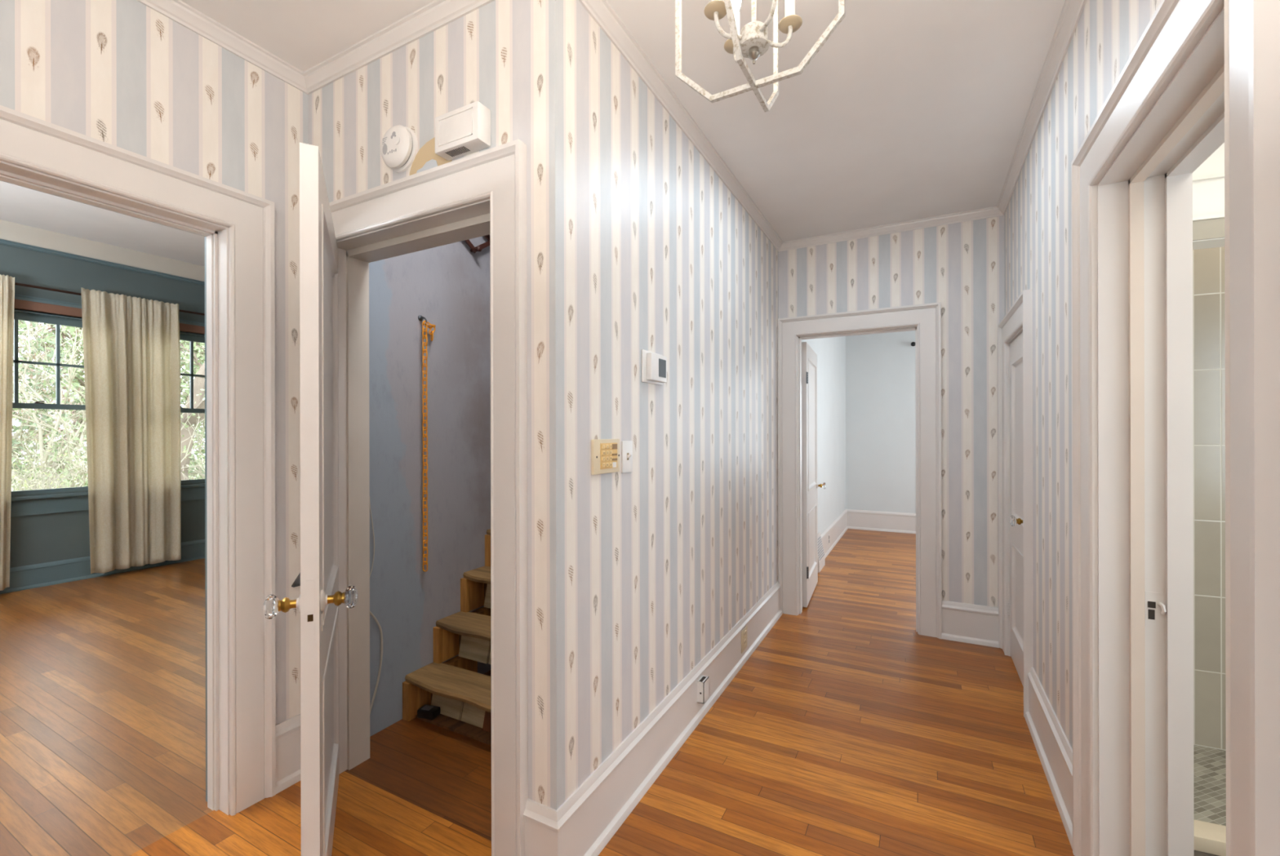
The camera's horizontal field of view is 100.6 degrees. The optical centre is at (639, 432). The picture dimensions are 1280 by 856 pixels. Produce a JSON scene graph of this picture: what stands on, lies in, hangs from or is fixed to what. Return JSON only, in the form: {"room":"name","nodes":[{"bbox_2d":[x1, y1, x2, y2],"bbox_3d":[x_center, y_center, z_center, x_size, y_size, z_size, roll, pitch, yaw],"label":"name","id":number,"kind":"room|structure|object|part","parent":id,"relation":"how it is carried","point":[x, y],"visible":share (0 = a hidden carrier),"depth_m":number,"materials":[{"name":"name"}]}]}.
{"room":"home hallway","nodes":[
{"label":"home hallway","id":0,"kind":"room"},
{"bbox_2d":[0,219,204,568],"bbox_3d":[-5.679,-0.212,4.196,0.235,3.170,6.500,0,0,28],"label":"wall","id":1,"kind":"structure","parent":0,"point":[38,539],"depth_m":4.93,"materials":[{"name":"teal paint"}]},
{"bbox_2d":[13,298,82,317],"bbox_3d":[-5.347,-1.118,4.740,0.040,0.080,0.824,0,0,28],"label":"roller blind","id":2,"kind":"object","parent":1,"relation":"attached to","point":[19,304],"visible":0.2,"depth_m":4.77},
{"bbox_2d":[10,293,88,517],"bbox_3d":[-5.397,-0.236,4.767,0.200,1.925,1.108,0,0,28],"label":"window","id":3,"kind":"structure","parent":1,"relation":"attached to","point":[71,502],"depth_m":4.79,"materials":[{"name":"teal paint"}]},
{"bbox_3d":[-5.419,-0.261,4.779,0.150,1.645,0.858,0,0,28],"label":"frame","id":4,"kind":"part","parent":3,"relation":"part of","materials":[{"name":"teal paint"}]},
{"bbox_3d":[-5.340,-0.313,4.737,0.028,1.770,1.058,0,0,28],"label":"casing","id":5,"kind":"part","parent":3,"relation":"part of","materials":[{"name":"teal paint"}]},
{"bbox_3d":[-5.413,-0.638,4.776,0.035,0.840,0.828,0,0,28],"label":"sash","id":6,"kind":"part","parent":3,"relation":"part of","materials":[{"name":"teal paint"}]},
{"bbox_3d":[-5.337,0.643,4.737,0.070,0.167,1.108,0,0,28],"label":"sill","id":7,"kind":"part","parent":3,"relation":"part of","materials":[{"name":"teal paint"}]},
{"bbox_3d":[-5.379,0.150,4.758,0.035,0.820,0.828,0,0,28],"label":"sash","id":8,"kind":"part","parent":3,"relation":"part of","materials":[{"name":"clear glass"}]},
{"bbox_2d":[0,538,204,594],"bbox_3d":[-5.634,1.270,4.174,0.030,0.205,6.500,0,0,28],"label":"baseboard","id":9,"kind":"structure","parent":1,"relation":"attached to","point":[42,575],"depth_m":4.87,"materials":[{"name":"teal paint"}]},
{"bbox_2d":[14,282,204,315],"bbox_3d":[-5.038,-1.264,5.213,0.121,0.070,3.300,0,0,28],"label":"curtain rod","id":10,"kind":"object","parent":1,"relation":"attached to","point":[15,283],"visible":0.21,"depth_m":4.76,"materials":[{"name":"brown metal"}]},
{"bbox_2d":[0,274,14,591],"bbox_3d":[-5.449,-0.004,4.219,0.117,2.639,0.656,0,0,28],"label":"curtain","id":11,"kind":"object","parent":10,"relation":"hanging from","point":[6,282],"visible":1,"depth_m":4.46,"materials":[{"name":"beige fabric"}]},
{"bbox_2d":[80,287,181,573],"bbox_3d":[-4.946,-0.007,5.184,0.112,2.644,0.721,0,0,28],"label":"curtain","id":12,"kind":"object","parent":10,"relation":"hanging from","point":[131,352],"visible":1,"depth_m":5.19,"materials":[{"name":"beige fabric"}]},
{"bbox_2d":[178,319,204,501],"bbox_3d":[-4.923,-0.237,5.662,0.200,1.925,1.108,0,0,28],"label":"window","id":13,"kind":"structure","parent":1,"relation":"attached to","point":[196,491],"depth_m":5.76,"materials":[{"name":"teal paint"}]},
{"bbox_3d":[-4.866,-0.314,5.633,0.028,1.770,1.058,0,0,28],"label":"casing","id":14,"kind":"part","parent":13,"relation":"part of","materials":[{"name":"teal paint"}]},
{"bbox_3d":[-4.945,-0.262,5.674,0.150,1.645,0.858,0,0,28],"label":"frame","id":15,"kind":"part","parent":13,"relation":"part of","materials":[{"name":"teal paint"}]},
{"bbox_3d":[-4.939,-0.639,5.671,0.035,0.840,0.828,0,0,28],"label":"sash","id":16,"kind":"part","parent":13,"relation":"part of","materials":[{"name":"teal paint"}]},
{"bbox_3d":[-4.863,0.642,5.632,0.070,0.167,1.108,0,0,28],"label":"sill","id":17,"kind":"part","parent":13,"relation":"part of","materials":[{"name":"teal paint"}]},
{"bbox_3d":[-4.904,0.149,5.653,0.035,0.820,0.828,0,0,28],"label":"sash","id":18,"kind":"part","parent":13,"relation":"part of","materials":[{"name":"teal paint"}]},
{"bbox_2d":[179,323,204,334],"bbox_3d":[-4.873,-1.119,5.635,0.040,0.080,0.824,0,0,28],"label":"roller blind","id":19,"kind":"object","parent":1,"relation":"attached to","point":[183,327],"visible":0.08,"depth_m":5.71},
{"bbox_2d":[0,181,204,266],"bbox_3d":[-3.648,-1.852,3.119,4.840,0.100,6.700,0,0,28],"label":"ceiling","id":20,"kind":"structure","parent":0,"point":[20,205],"depth_m":4.62,"materials":[{"name":"paint"}]},
{"bbox_2d":[0,0,490,737],"bbox_3d":[-1.569,-0.937,1.792,0.073,4.600,6.900,0,0,28],"label":"wall","id":21,"kind":"structure","parent":0,"point":[124,74],"depth_m":2.10,"materials":[{"name":"paper"}]},
{"bbox_2d":[0,105,275,815],"bbox_3d":[-1.755,0.249,1.510,0.215,2.230,1.225,0,0,28],"label":"door frame","id":22,"kind":"structure","parent":21,"relation":"in","point":[237,226],"depth_m":1.92,"materials":[{"name":"white paint"}]},
{"bbox_3d":[-1.834,0.252,1.552,0.036,2.225,1.215,0,0,28],"label":"casing","id":23,"kind":"part","parent":22,"relation":"part of","materials":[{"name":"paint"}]},
{"bbox_2d":[275,714,301,794],"bbox_3d":[-1.359,1.240,2.066,0.034,0.245,0.128,0,0,28],"label":"baseboard","id":24,"kind":"structure","parent":21,"relation":"attached to","point":[287,731],"depth_m":2.06,"materials":[{"name":"white paint"}]},
{"bbox_2d":[291,573,300,587],"bbox_3d":[-1.347,0.563,2.109,0.016,0.084,0.059,0,0,28],"label":"wall bracket","id":25,"kind":"object","parent":21,"relation":"attached to","point":[296,583],"visible":0.44,"depth_m":2.10,"materials":[{"name":"grey metal"}]},
{"bbox_2d":[369,502,382,714],"bbox_3d":[-1.205,0.807,2.373,0.010,1.093,0.126,0,0,28],"label":"cable","id":26,"kind":"object","parent":21,"relation":"attached to","point":[371,613],"visible":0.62,"depth_m":2.40,"materials":[{"name":"white plastic"}]},
{"bbox_2d":[417,315,426,324],"bbox_3d":[-1.066,-0.555,2.616,0.043,0.049,0.028,0,0,28],"label":"wall hook","id":27,"kind":"object","parent":21,"relation":"attached to","point":[420,317],"visible":1,"depth_m":2.62,"materials":[{"name":"grey metal"}]},
{"bbox_3d":[-1.077,-0.566,2.622,0.018,0.028,0.028,0,0,28],"label":"hook plate","id":28,"kind":"part","parent":27,"relation":"part of","materials":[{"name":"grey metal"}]},
{"bbox_2d":[422,320,435,572],"bbox_3d":[-1.045,0.066,2.635,0.026,1.236,0.078,0,0,28],"label":"chain","id":29,"kind":"object","parent":27,"relation":"hanging from","point":[431,326],"visible":1,"depth_m":2.61,"materials":[{"name":"gold plastic"}]},
{"bbox_2d":[464,235,489,253],"bbox_3d":[-0.836,-1.097,3.022,0.071,0.225,0.633,0,0,28],"label":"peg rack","id":30,"kind":"object","parent":21,"relation":"attached to","point":[478,248],"visible":0.3,"depth_m":2.91,"materials":[{"name":"brown wood"}]},
{"bbox_2d":[308,0,556,809],"bbox_3d":[-0.763,-0.028,1.917,1.231,2.780,0.130,0,0,28],"label":"wall","id":31,"kind":"structure","parent":0,"point":[500,55],"depth_m":1.62,"materials":[{"name":"paper"}]},
{"bbox_2d":[262,139,528,855],"bbox_3d":[-0.811,0.242,1.872,0.733,2.239,0.973,0,0,-28],"label":"door","id":32,"kind":"structure","parent":31,"relation":"in","point":[484,193],"depth_m":1.65,"materials":[{"name":"white paint"}]},
{"bbox_3d":[-0.925,0.437,1.335,0.032,0.061,0.061,0,0,-27],"label":"glass knob","id":33,"kind":"part","parent":32,"relation":"part of","materials":[{"name":"white"}]},
{"bbox_3d":[-0.819,0.442,1.321,0.018,0.150,0.001,0,0,-27],"label":"latch plate","id":34,"kind":"part","parent":32,"relation":"part of","materials":[{"name":"white metal"}]},
{"bbox_3d":[-1.010,0.317,1.698,0.048,2.066,0.845,0,0,-27],"label":"panel","id":35,"kind":"part","parent":32,"relation":"part of","materials":[{"name":"white paint"}]},
{"bbox_3d":[-0.768,0.437,1.414,0.032,0.061,0.061,0,0,-27],"label":"glass knob","id":36,"kind":"part","parent":32,"relation":"part of","materials":[{"name":"white"}]},
{"bbox_2d":[381,124,417,173],"bbox_3d":[-0.852,-1.000,1.861,0.154,0.154,0.050,0,0,28],"label":"smoke detector","id":37,"kind":"object","parent":31,"relation":"attached to","point":[399,144],"visible":1,"depth_m":1.84,"materials":[{"name":"white plastic"}]},
{"bbox_2d":[409,137,452,175],"bbox_3d":[-0.720,-0.941,1.818,0.210,0.126,0.002,0,0,28],"label":"wall patch","id":38,"kind":"object","parent":31,"relation":"attached to","point":[426,158],"depth_m":1.82,"materials":[{"name":"beige paint"}]},
{"bbox_2d":[435,101,490,160],"bbox_3d":[-0.571,-0.965,1.706,0.191,0.119,0.060,0,0,28],"label":"door chime","id":39,"kind":"object","parent":31,"relation":"attached to","point":[464,131],"visible":1,"depth_m":1.68,"materials":[{"name":"white plastic"}]},
{"bbox_2d":[445,146,470,156],"bbox_3d":[-0.588,-0.907,1.715,0.080,0.001,0.030,0,0,28],"label":"grille","id":40,"kind":"object","parent":39,"relation":"attached to","point":[451,151],"depth_m":1.71,"materials":[{"name":"grey plastic"}]},
{"bbox_2d":[0,528,1226,855],"bbox_3d":[-0.586,1.377,3.481,9.900,0.068,10.800,0,0,28],"label":"floor","id":41,"kind":"structure","parent":0,"point":[835,736],"depth_m":2.24,"materials":[{"name":"brown wood"}]},
{"bbox_2d":[402,528,491,745],"bbox_3d":[-0.124,0.244,3.255,1.099,2.233,2.260,0,0,28],"label":"staircase","id":42,"kind":"structure","parent":41,"relation":"on","point":[455,686],"depth_m":2.57,"materials":[{"name":"brown wood"}]},
{"bbox_2d":[417,704,439,719],"bbox_3d":[-1.005,1.329,2.530,0.090,0.039,0.060,0,0,16],"label":"power adapter","id":43,"kind":"object","parent":42,"relation":"on","point":[426,712],"visible":1,"depth_m":2.51,"materials":[{"name":"black plastic"}]},
{"bbox_3d":[-0.666,1.274,2.408,0.107,0.174,0.026,0,0,28],"label":"support post","id":44,"kind":"part","parent":42,"relation":"part of","materials":[{"name":"brown wood"}]},
{"bbox_2d":[1194,819,1226,855],"bbox_3d":[2.433,1.331,1.522,1.690,0.048,0.100,0,0,22],"label":"shower curb","id":45,"kind":"object","parent":41,"relation":"on","point":[1209,837],"depth_m":1.72,"materials":[{"name":"beige stone"}]},
{"bbox_2d":[180,0,1065,241],"bbox_3d":[-0.382,-1.469,1.059,2.860,0.100,6.717,0,0,28],"label":"ceiling","id":46,"kind":"structure","parent":0,"point":[908,110],"depth_m":2.17,"materials":[{"name":"paint"}]},
{"bbox_2d":[675,0,844,112],"bbox_3d":[0.279,-1.133,1.302,0.306,0.576,0.305,0,0,-16],"label":"lantern chandelier","id":47,"kind":"object","parent":46,"relation":"hanging from","point":[752,42],"visible":1,"depth_m":1.30,"materials":[{"name":"white metal"}]},
{"bbox_3d":[0.213,-0.983,1.286,0.070,0.059,0.010,0,0,-13],"label":"arm","id":48,"kind":"part","parent":47,"relation":"part of","materials":[{"name":"white metal"}]},
{"bbox_3d":[0.249,-1.135,1.395,0.032,0.068,0.032,0,0,28],"label":"bulb","id":49,"kind":"part","parent":47,"relation":"part of","materials":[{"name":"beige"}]},
{"bbox_3d":[0.259,-0.983,1.367,0.010,0.059,0.070,0,0,-17],"label":"arm","id":50,"kind":"part","parent":47,"relation":"part of","materials":[{"name":"white metal"}]},
{"bbox_3d":[0.279,-1.136,1.302,0.012,0.310,0.012,0,0,28],"label":"stem","id":51,"kind":"part","parent":47,"relation":"part of","materials":[{"name":"white metal"}]},
{"bbox_3d":[0.299,-0.983,1.237,0.010,0.059,0.070,0,0,-17],"label":"arm","id":52,"kind":"part","parent":47,"relation":"part of","materials":[{"name":"white metal"}]},
{"bbox_3d":[0.345,-0.983,1.317,0.070,0.059,0.010,0,0,-13],"label":"arm","id":53,"kind":"part","parent":47,"relation":"part of","materials":[{"name":"white metal"}]},
{"bbox_2d":[555,0,845,809],"bbox_3d":[1.311,-0.033,4.643,0.130,2.780,6.887,0,0,28],"label":"wall","id":54,"kind":"structure","parent":0,"point":[677,548],"depth_m":2.11,"materials":[{"name":"paper"}]},
{"bbox_2d":[591,439,619,475],"bbox_3d":[-0.113,0.080,1.810,0.017,0.116,0.168,0,0,28],"label":"alarm keypad","id":55,"kind":"object","parent":54,"relation":"attached to","point":[605,453],"visible":1,"depth_m":1.79,"materials":[{"name":"plastic"}]},
{"bbox_2d":[136,0,1086,251],"bbox_3d":[-0.425,-1.393,1.042,2.652,0.052,6.647,0,0,28],"label":"trim","id":56,"kind":"structure","parent":54,"relation":"attached to","point":[437,14],"depth_m":2.00,"materials":[{"name":"white paint"}]},
{"bbox_2d":[621,440,632,473],"bbox_3d":[-0.041,0.088,1.942,0.021,0.116,0.073,0,0,28],"label":"light switch","id":57,"kind":"object","parent":54,"relation":"attached to","point":[626,446],"visible":1,"depth_m":1.94,"materials":[{"name":"white plastic"}]},
{"bbox_2d":[523,581,782,855],"bbox_3d":[0.353,1.237,2.784,0.144,0.245,2.773,0,0,28],"label":"baseboard","id":58,"kind":"structure","parent":54,"relation":"attached to","point":[588,819],"depth_m":1.98,"materials":[{"name":"white paint"}]},
{"bbox_2d":[641,349,666,385],"bbox_3d":[0.062,-0.259,2.124,0.034,0.126,0.178,0,0,28],"label":"thermostat","id":59,"kind":"object","parent":54,"relation":"attached to","point":[654,366],"visible":1,"depth_m":2.08,"materials":[{"name":"white plastic"}]},
{"bbox_2d":[697,675,709,703],"bbox_3d":[0.301,1.224,2.535,0.033,0.100,0.071,0,0,28],"label":"phone jack","id":60,"kind":"object","parent":54,"relation":"attached to","point":[703,686],"visible":1,"depth_m":2.51,"materials":[{"name":"white plastic"}]},
{"bbox_2d":[741,626,747,653],"bbox_3d":[0.624,1.233,3.171,0.007,0.128,0.115,0,0,28],"label":"wall outlet","id":61,"kind":"object","parent":54,"relation":"attached to","point":[744,633],"visible":1,"depth_m":3.16,"materials":[{"name":"plastic"}]},
{"bbox_2d":[817,532,825,573],"bbox_3d":[1.790,1.191,5.311,0.056,0.330,0.340,0,0,28],"label":"floor vent","id":62,"kind":"object","parent":54,"relation":"attached to","point":[821,557],"visible":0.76,"depth_m":5.31,"materials":[{"name":"white paint"}]},
{"bbox_2d":[817,536,824,560],"bbox_3d":[1.798,1.153,5.307,0.038,0.186,0.290,0,0,28],"label":"grille","id":63,"kind":"object","parent":62,"relation":"attached to","point":[820,550],"depth_m":5.32,"materials":[{"name":"white metal"}]},
{"bbox_2d":[820,509,915,558],"bbox_3d":[3.591,1.217,5.012,3.550,0.270,3.843,0,0,28],"label":"baseboard","id":64,"kind":"structure","parent":54,"relation":"attached to","point":[878,521],"depth_m":7.24,"materials":[{"name":"white paint"}]},
{"bbox_2d":[845,330,915,513],"bbox_3d":[4.562,-0.040,6.744,3.650,2.780,0.130,0,0,28],"label":"wall","id":65,"kind":"structure","parent":0,"point":[881,392],"depth_m":7.33,"materials":[{"name":"grey paint"}]},
{"bbox_2d":[777,215,1004,607],"bbox_3d":[1.721,-0.034,3.708,1.730,2.780,0.070,0,0,28],"label":"wall","id":66,"kind":"structure","parent":0,"point":[960,266],"depth_m":3.49,"materials":[{"name":"paper"}]},
{"bbox_2d":[777,302,942,639],"bbox_3d":[1.736,0.250,4.173,1.067,2.213,0.978,0,0,28],"label":"door","id":67,"kind":"structure","parent":66,"relation":"in","point":[797,485],"depth_m":3.94,"materials":[{"name":"white paint"}]},
{"bbox_3d":[1.426,0.322,4.451,0.044,2.045,0.775,0,0,24],"label":"panel","id":68,"kind":"part","parent":67,"relation":"part of","materials":[{"name":"white paint"}]},
{"bbox_2d":[941,600,999,648],"bbox_3d":[2.126,1.233,3.436,0.323,0.245,0.034,0,0,28],"label":"baseboard","id":69,"kind":"structure","parent":66,"relation":"attached to","point":[977,624],"depth_m":3.43,"materials":[{"name":"white paint"}]},
{"bbox_2d":[1004,0,1161,749],"bbox_3d":[0.778,-0.032,0.406,0.065,2.780,6.647,0,0,28],"label":"wall","id":70,"kind":"structure","parent":0,"point":[1037,215],"depth_m":2.07,"materials":[{"name":"paper"}]},
{"bbox_2d":[998,289,1033,717],"bbox_3d":[2.079,0.338,2.933,0.134,2.035,0.940,0,0,28],"label":"door","id":71,"kind":"structure","parent":70,"relation":"in","point":[1015,595],"depth_m":3.02,"materials":[{"name":"white paint"}]},
{"bbox_3d":[1.903,0.451,2.714,0.029,0.055,0.055,0,0,28],"label":"glass knob","id":72,"kind":"part","parent":71,"relation":"part of","materials":[{"name":"white"}]},
{"bbox_3d":[2.102,0.404,2.921,0.042,1.878,0.656,0,0,28],"label":"panel","id":73,"kind":"part","parent":71,"relation":"part of","materials":[{"name":"white paint"}]},
{"bbox_2d":[1024,666,1072,849],"bbox_3d":[1.631,1.234,2.118,0.034,0.245,0.928,0,0,28],"label":"baseboard","id":74,"kind":"structure","parent":70,"relation":"attached to","point":[1055,752],"depth_m":2.06,"materials":[{"name":"white paint"}]},
{"bbox_2d":[1071,0,1279,855],"bbox_3d":[1.251,0.242,1.192,0.236,2.230,1.068,0,0,28],"label":"door frame","id":75,"kind":"structure","parent":70,"relation":"in","point":[1202,76],"depth_m":1.49,"materials":[{"name":"white paint"}]},
{"bbox_3d":[1.471,0.507,1.521,0.038,0.100,0.002,0,0,28],"label":"strike plate","id":76,"kind":"part","parent":75,"relation":"part of","materials":[{"name":"white paint"}]},
{"bbox_2d":[1192,142,1224,249],"bbox_3d":[2.433,-0.883,1.521,1.700,0.525,0.100,0,0,22],"label":"wall shower header","id":77,"kind":"structure","parent":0,"point":[1208,195],"depth_m":1.71,"materials":[{"name":"white paint"}]},
{"bbox_2d":[1192,217,1224,240],"bbox_3d":[2.432,-0.654,1.517,1.700,0.062,0.108,0,0,22],"label":"trim","id":78,"kind":"structure","parent":77,"relation":"attached to","point":[1212,228],"depth_m":1.70,"materials":[{"name":"beige tile"}]},
{"bbox_2d":[1192,174,1224,221],"bbox_3d":[2.412,-0.753,1.468,1.700,0.135,0.014,0,0,22],"label":"trim","id":79,"kind":"structure","parent":77,"relation":"attached to","point":[1216,215],"depth_m":1.70,"materials":[{"name":"white paint"}]},
{"bbox_2d":[1192,246,1226,751],"bbox_3d":[2.816,0.104,2.122,1.800,2.500,0.080,0,0,24],"label":"wall","id":80,"kind":"structure","parent":0,"point":[1208,264],"depth_m":2.25,"materials":[{"name":"grey tile"}]},
{"label":"outside","id":81,"kind":"structure","parent":0,"visible":0},
{"bbox_2d":[11,458,204,490],"bbox_3d":[-29.841,2.476,15.809,52.450,0.100,80.000,0,0,28],"label":"lawn","id":82,"kind":"structure","parent":81,"point":[12,489],"depth_m":30.09,"materials":[{"name":"green plant"}]},
{"bbox_2d":[11,417,87,491],"bbox_3d":[-7.495,1.058,5.890,2.488,2.768,2.262,0,0,6],"label":"shrub","id":83,"kind":"object","parent":82,"relation":"on","point":[51,483],"visible":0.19,"depth_m":6.10,"materials":[{"name":"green plant"}]},
{"bbox_2d":[11,441,196,491],"bbox_3d":[-7.341,1.254,6.725,2.735,2.366,2.831,0,0,-34],"label":"shrub","id":84,"kind":"object","parent":82,"relation":"on","point":[72,456],"visible":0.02,"depth_m":6.88,"materials":[{"name":"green plant"}]},
{"bbox_2d":[11,320,204,491],"bbox_3d":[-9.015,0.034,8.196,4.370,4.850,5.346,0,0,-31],"label":"trees","id":85,"kind":"object","parent":82,"relation":"on","point":[69,442],"visible":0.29,"depth_m":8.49,"materials":[{"name":"green plant"}]},
{"bbox_2d":[12,320,204,487],"bbox_3d":[-14.451,-2.262,15.214,6.394,9.508,10.165,0,0,12],"label":"tree","id":86,"kind":"object","parent":82,"relation":"on","point":[80,421],"visible":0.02,"depth_m":13.31,"materials":[{"name":"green plant"}]},
{"bbox_2d":[11,340,204,491],"bbox_3d":[-18.374,-2.759,21.063,7.980,10.636,28.276,0,0,30],"label":"undergrowth","id":87,"kind":"object","parent":82,"relation":"on","point":[15,409],"visible":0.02,"depth_m":18.00,"materials":[{"name":"green plant"}]},
{"bbox_2d":[13,320,204,454],"bbox_3d":[-12.716,-1.896,13.760,6.192,8.732,9.092,0,0,-40],"label":"tree","id":88,"kind":"object","parent":82,"relation":"on","point":[80,380],"visible":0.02,"depth_m":12.51,"materials":[{"name":"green plant"}]},
{"bbox_2d":[42,351,204,479],"bbox_3d":[-9.990,-0.074,13.152,5.746,5.066,5.926,0,0,28],"label":"shrub","id":89,"kind":"object","parent":82,"relation":"on","point":[196,472],"visible":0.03,"depth_m":12.56,"materials":[{"name":"green plant"}]},
{"bbox_2d":[72,328,204,480],"bbox_3d":[-7.169,-1.636,10.607,7.007,8.255,5.414,0,0,28],"label":"tree","id":90,"kind":"object","parent":82,"relation":"on","point":[198,382],"visible":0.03,"depth_m":9.76,"materials":[{"name":"grey plant"}]},
{"bbox_2d":[182,416,204,479],"bbox_3d":[-7.435,0.544,11.119,3.717,3.825,4.729,0,0,-43],"label":"shrub","id":91,"kind":"object","parent":82,"relation":"on","point":[198,417],"visible":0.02,"depth_m":9.94,"materials":[{"name":"green plant"}]}
]}

